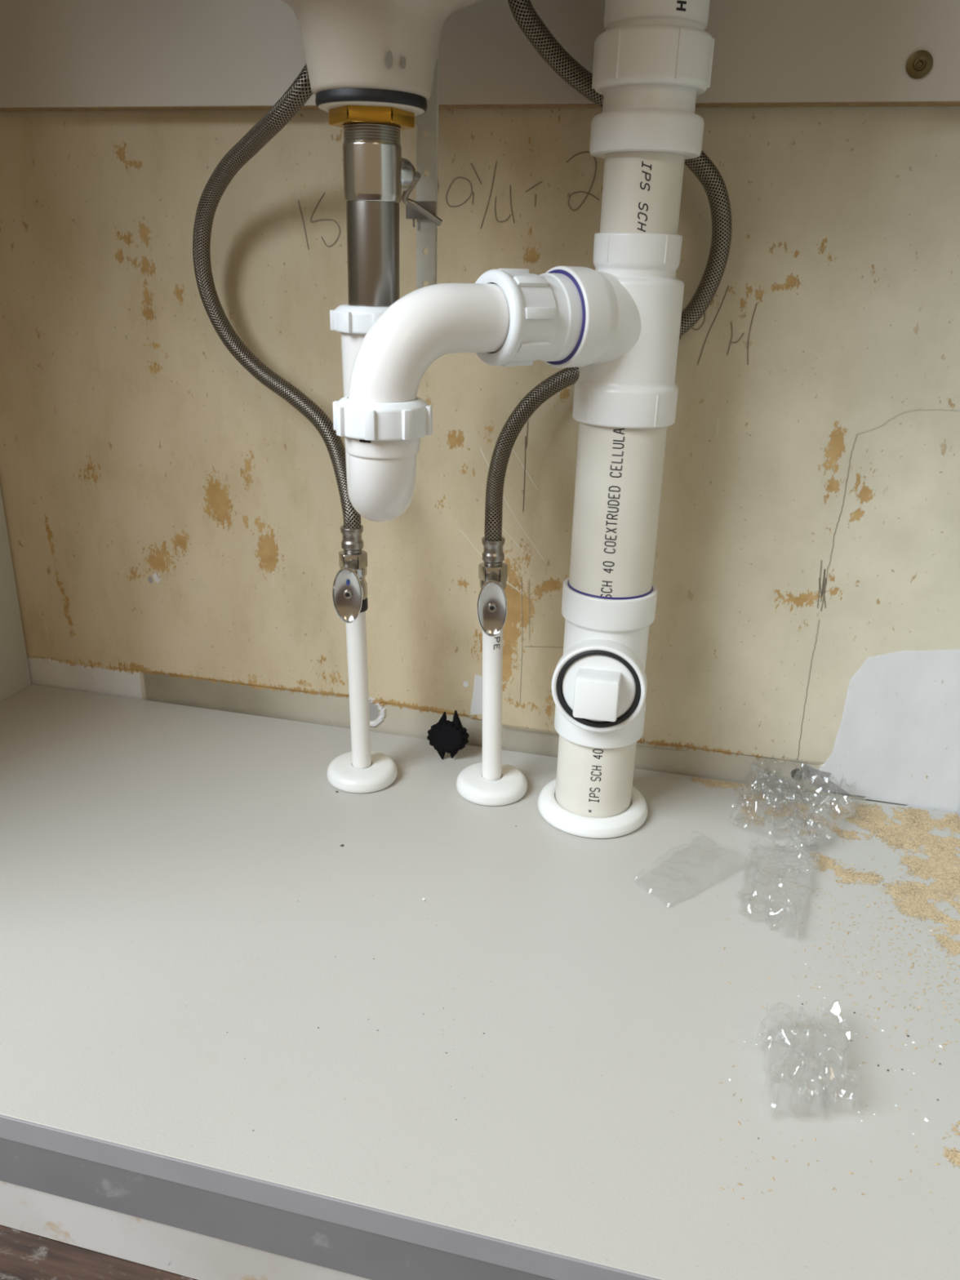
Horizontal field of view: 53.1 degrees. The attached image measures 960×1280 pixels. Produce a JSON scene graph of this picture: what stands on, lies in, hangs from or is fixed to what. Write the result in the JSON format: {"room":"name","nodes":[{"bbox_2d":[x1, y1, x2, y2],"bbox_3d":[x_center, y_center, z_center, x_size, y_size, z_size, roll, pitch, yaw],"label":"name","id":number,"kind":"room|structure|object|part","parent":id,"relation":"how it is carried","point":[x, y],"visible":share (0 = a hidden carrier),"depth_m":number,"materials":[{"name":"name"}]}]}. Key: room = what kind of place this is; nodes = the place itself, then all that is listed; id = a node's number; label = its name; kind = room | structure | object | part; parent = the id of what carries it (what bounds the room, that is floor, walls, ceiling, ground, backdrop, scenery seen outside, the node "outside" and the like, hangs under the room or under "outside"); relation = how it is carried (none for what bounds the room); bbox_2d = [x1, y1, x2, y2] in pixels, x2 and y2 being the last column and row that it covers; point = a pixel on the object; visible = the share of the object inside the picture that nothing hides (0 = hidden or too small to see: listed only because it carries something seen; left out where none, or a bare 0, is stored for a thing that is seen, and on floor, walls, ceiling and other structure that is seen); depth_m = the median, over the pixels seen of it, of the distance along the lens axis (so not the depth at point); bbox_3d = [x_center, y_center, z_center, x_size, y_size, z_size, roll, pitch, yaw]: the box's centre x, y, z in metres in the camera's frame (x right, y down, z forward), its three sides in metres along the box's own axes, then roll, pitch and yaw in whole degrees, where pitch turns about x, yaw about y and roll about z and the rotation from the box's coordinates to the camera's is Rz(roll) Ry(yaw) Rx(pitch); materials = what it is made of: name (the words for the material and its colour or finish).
{"room":"under-sink cabinet","nodes":[
{"label":"under-sink cabinet","id":0,"kind":"room"},
{"bbox_2d":[0,1224,196,1279],"bbox_3d":[-0.209,0.607,-0.164,3.000,0.030,2.378,7,22,12],"label":"floor","id":1,"kind":"structure","parent":0,"point":[24,1255],"depth_m":0.51,"materials":[{"name":"brown wood"}]},
{"bbox_2d":[0,0,959,1279],"bbox_3d":[-0.078,-0.154,0.528,0.928,0.887,0.487,7,22,12],"label":"vanity cabinet","id":2,"kind":"object","parent":1,"relation":"on","point":[145,846],"visible":0.94,"depth_m":0.59,"materials":[{"name":"white laminate"}]},
{"bbox_3d":[-0.505,-0.199,0.637,0.016,0.867,0.456,7,22,12],"label":"panel","id":3,"kind":"part","parent":2,"relation":"part of","materials":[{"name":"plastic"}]},
{"bbox_3d":[-0.138,0.279,0.484,0.900,0.033,0.018,7,22,12],"label":"rail","id":4,"kind":"part","parent":2,"relation":"part of","materials":[{"name":"grey laminate"}]},
{"bbox_2d":[346,611,371,768],"bbox_3d":[-0.099,0.049,0.788,0.019,0.164,0.016,7,22,12],"label":"supply pipe","id":5,"kind":"object","parent":2,"relation":"on","point":[356,631],"visible":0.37,"depth_m":0.78,"materials":[{"name":"white plastic"}]},
{"bbox_2d":[332,560,368,622],"bbox_3d":[-0.099,-0.041,0.741,0.022,0.045,0.044,2,21,1],"label":"shutoff valve","id":6,"kind":"object","parent":5,"relation":"attached to","point":[349,590],"visible":0.99,"depth_m":0.72,"materials":[{"name":"silver metal"}]},
{"bbox_2d":[192,63,367,569],"bbox_3d":[-0.145,-0.281,0.716,0.170,0.437,0.066,20,28,38],"label":"hose","id":7,"kind":"object","parent":6,"relation":"attached to","point":[299,92],"visible":0.88,"depth_m":0.73,"materials":[{"name":"silver metal"}]},
{"bbox_2d":[326,750,397,793],"bbox_3d":[-0.099,0.110,0.812,0.059,0.013,0.059,7,22,12],"label":"escutcheon","id":8,"kind":"object","parent":2,"relation":"on","point":[341,774],"visible":0.94,"depth_m":0.80,"materials":[{"name":"white plastic"}]},
{"bbox_2d":[280,0,480,100],"bbox_3d":[-0.078,-0.435,0.430,0.378,0.316,0.312,7,22,12],"label":"sink basin","id":9,"kind":"object","parent":2,"relation":"in","point":[393,45],"visible":0.81,"depth_m":0.52,"materials":[{"name":"ceramic"}]},
{"bbox_2d":[426,710,469,759],"bbox_3d":[-0.028,0.083,0.843,0.036,0.043,0.021,7,22,12],"label":"clip","id":10,"kind":"object","parent":2,"relation":"on","point":[446,735],"visible":1,"depth_m":0.84,"materials":[{"name":"black plastic"}]},
{"bbox_3d":[-0.085,0.180,0.674,0.868,0.016,0.455,7,22,12],"label":"panel","id":11,"kind":"part","parent":2,"relation":"part of","materials":[{"name":"white plastic"}]},
{"bbox_3d":[-0.015,-0.504,0.634,0.868,0.270,0.016,7,22,12],"label":"rail","id":12,"kind":"part","parent":2,"relation":"part of","materials":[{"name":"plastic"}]},
{"bbox_2d":[456,761,527,805],"bbox_3d":[0.010,0.118,0.799,0.059,0.013,0.059,7,22,12],"label":"escutcheon","id":13,"kind":"object","parent":2,"relation":"on","point":[512,786],"visible":0.94,"depth_m":0.78,"materials":[{"name":"white plastic"}]},
{"bbox_2d":[482,628,502,781],"bbox_3d":[0.010,0.058,0.776,0.020,0.161,0.016,7,22,12],"label":"supply pipe","id":14,"kind":"object","parent":2,"relation":"on","point":[492,646],"visible":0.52,"depth_m":0.77,"materials":[{"name":"white plastic"}]},
{"bbox_2d":[476,571,506,636],"bbox_3d":[0.009,-0.030,0.729,0.022,0.045,0.044,2,21,1],"label":"shutoff valve","id":15,"kind":"object","parent":14,"relation":"attached to","point":[491,606],"visible":0.99,"depth_m":0.71,"materials":[{"name":"silver metal"}]},
{"bbox_2d":[478,0,732,582],"bbox_3d":[0.086,-0.250,0.682,0.168,0.423,0.054,-1,22,-7],"label":"hose","id":16,"kind":"object","parent":15,"relation":"attached to","point":[526,18],"visible":0.78,"depth_m":0.67,"materials":[{"name":"silver metal"}]},
{"bbox_2d":[493,636,500,649],"bbox_3d":[0.013,0.003,0.747,0.005,0.010,0.001,-8,23,-23],"label":"print","id":17,"kind":"object","parent":14,"relation":"on","point":[496,639],"depth_m":0.75,"materials":[{"name":"black"}]},
{"bbox_2d":[226,791,941,1138],"bbox_3d":[0.052,0.204,0.599,0.431,0.001,0.322,7,22,12],"label":"crumbs","id":18,"kind":"object","parent":2,"relation":"on","point":[342,845],"visible":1,"depth_m":0.55,"materials":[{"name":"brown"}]},
{"bbox_2d":[537,778,647,838],"bbox_3d":[0.090,0.131,0.773,0.088,0.012,0.088,7,22,12],"label":"flange","id":19,"kind":"object","parent":2,"relation":"on","point":[625,823],"visible":0.7,"depth_m":0.74,"materials":[{"name":"white plastic"}]},
{"bbox_2d":[544,0,715,817],"bbox_3d":[0.095,-0.212,0.620,0.098,0.787,0.092,-12,25,-31],"label":"stack","id":20,"kind":"object","parent":2,"relation":"in","point":[652,59],"visible":0.99,"depth_m":0.62,"materials":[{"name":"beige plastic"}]},
{"bbox_2d":[329,268,582,522],"bbox_3d":[-0.028,-0.155,0.610,0.168,0.152,0.118,-12,26,-32],"label":"p-trap","id":21,"kind":"object","parent":20,"relation":"attached to","point":[508,317],"visible":0.99,"depth_m":0.56,"materials":[{"name":"white plastic"}]},
{"bbox_2d":[315,88,426,306],"bbox_3d":[-0.065,-0.253,0.585,0.065,0.140,0.065,7,22,12],"label":"sink drain","id":22,"kind":"object","parent":21,"relation":"attached to","point":[375,174],"visible":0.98,"depth_m":0.56,"materials":[{"name":"silver metal"}]},
{"bbox_2d":[318,101,424,115],"bbox_3d":[-0.063,-0.310,0.562,0.062,0.002,0.062,-3,22,-11],"label":"washer","id":23,"kind":"object","parent":22,"relation":"in","point":[334,108],"depth_m":0.54,"materials":[{"name":"plastic"}]},
{"bbox_2d":[401,48,442,289],"bbox_3d":[-0.037,-0.290,0.602,0.026,0.144,0.046,7,22,12],"label":"strap","id":24,"kind":"object","parent":22,"relation":"attached to","point":[424,209],"visible":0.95,"depth_m":0.61,"materials":[{"name":"metal"}]},
{"bbox_3d":[-0.039,-0.276,0.603,0.021,0.029,0.033,12,24,24],"label":"pivot rod","id":25,"kind":"part","parent":24,"relation":"part of","materials":[{"name":"silver metal"}]},
{"bbox_3d":[-0.019,-0.170,0.571,0.128,0.079,0.039,-12,25,-31],"label":"trap arm","id":26,"kind":"part","parent":21,"relation":"part of","materials":[{"name":"white plastic"}]},
{"bbox_2d":[588,749,603,812],"bbox_3d":[0.088,0.107,0.731,0.008,0.055,0.001,7,22,12],"label":"print","id":27,"kind":"object","parent":20,"relation":"attached to","point":[595,756],"depth_m":0.73,"materials":[{"name":"black paint"}]},
{"bbox_2d":[600,428,624,597],"bbox_3d":[0.090,-0.084,0.656,0.008,0.120,0.001,7,22,12],"label":"print","id":28,"kind":"object","parent":20,"relation":"on","point":[612,440],"depth_m":0.66,"materials":[{"name":"black"}]},
{"bbox_2d":[636,160,651,231],"bbox_3d":[0.100,-0.271,0.588,0.006,0.039,0.001,7,22,12],"label":"print","id":29,"kind":"object","parent":20,"relation":"on","point":[643,167],"depth_m":0.59,"materials":[{"name":"black paint"}]},
{"bbox_2d":[676,0,686,11],"bbox_3d":[0.115,-0.366,0.546,0.007,0.016,0.001,-5,23,-17],"label":"print","id":30,"kind":"object","parent":20,"relation":"on","point":[681,4],"depth_m":0.55,"materials":[{"name":"black paint"}]},
{"bbox_2d":[422,897,942,1134],"bbox_3d":[0.120,0.203,0.607,0.338,0.001,0.198,7,22,12],"label":"flakes","id":31,"kind":"object","parent":2,"relation":"on","point":[926,1119],"visible":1,"depth_m":0.54,"materials":[{"name":"white"}]},
{"bbox_2d":[735,835,820,937],"bbox_3d":[0.213,0.166,0.685,0.052,0.015,0.126,10,23,20],"label":"plastic bag","id":32,"kind":"object","parent":2,"relation":"on","point":[808,886],"visible":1,"depth_m":0.68,"materials":[{"name":"clear plastic"}]},
{"bbox_2d":[729,755,855,846],"bbox_3d":[0.244,0.123,0.774,0.102,0.033,0.102,17,26,34],"label":"plastic bag","id":33,"kind":"object","parent":2,"relation":"in","point":[803,766],"visible":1,"depth_m":0.77,"materials":[{"name":"clear plastic"}]},
{"bbox_2d":[754,996,861,1115],"bbox_3d":[0.177,0.222,0.520,0.050,0.029,0.078,7,22,12],"label":"plastic bag","id":34,"kind":"object","parent":2,"relation":"on","point":[845,1057],"visible":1,"depth_m":0.52,"materials":[{"name":"clear plastic"}]},
{"bbox_2d":[689,776,959,1199],"bbox_3d":[0.255,0.196,0.635,0.215,0.002,0.426,5,22,8],"label":"sawdust","id":35,"kind":"object","parent":2,"relation":"on","point":[946,882],"visible":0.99,"depth_m":0.72},
{"bbox_2d":[0,106,959,813],"bbox_3d":[0.095,-0.603,0.589,3.000,1.687,0.021,7,22,12],"label":"wall","id":36,"kind":"structure","parent":0,"point":[174,522],"depth_m":0.78,"materials":[{"name":"beige paint"}]}
]}

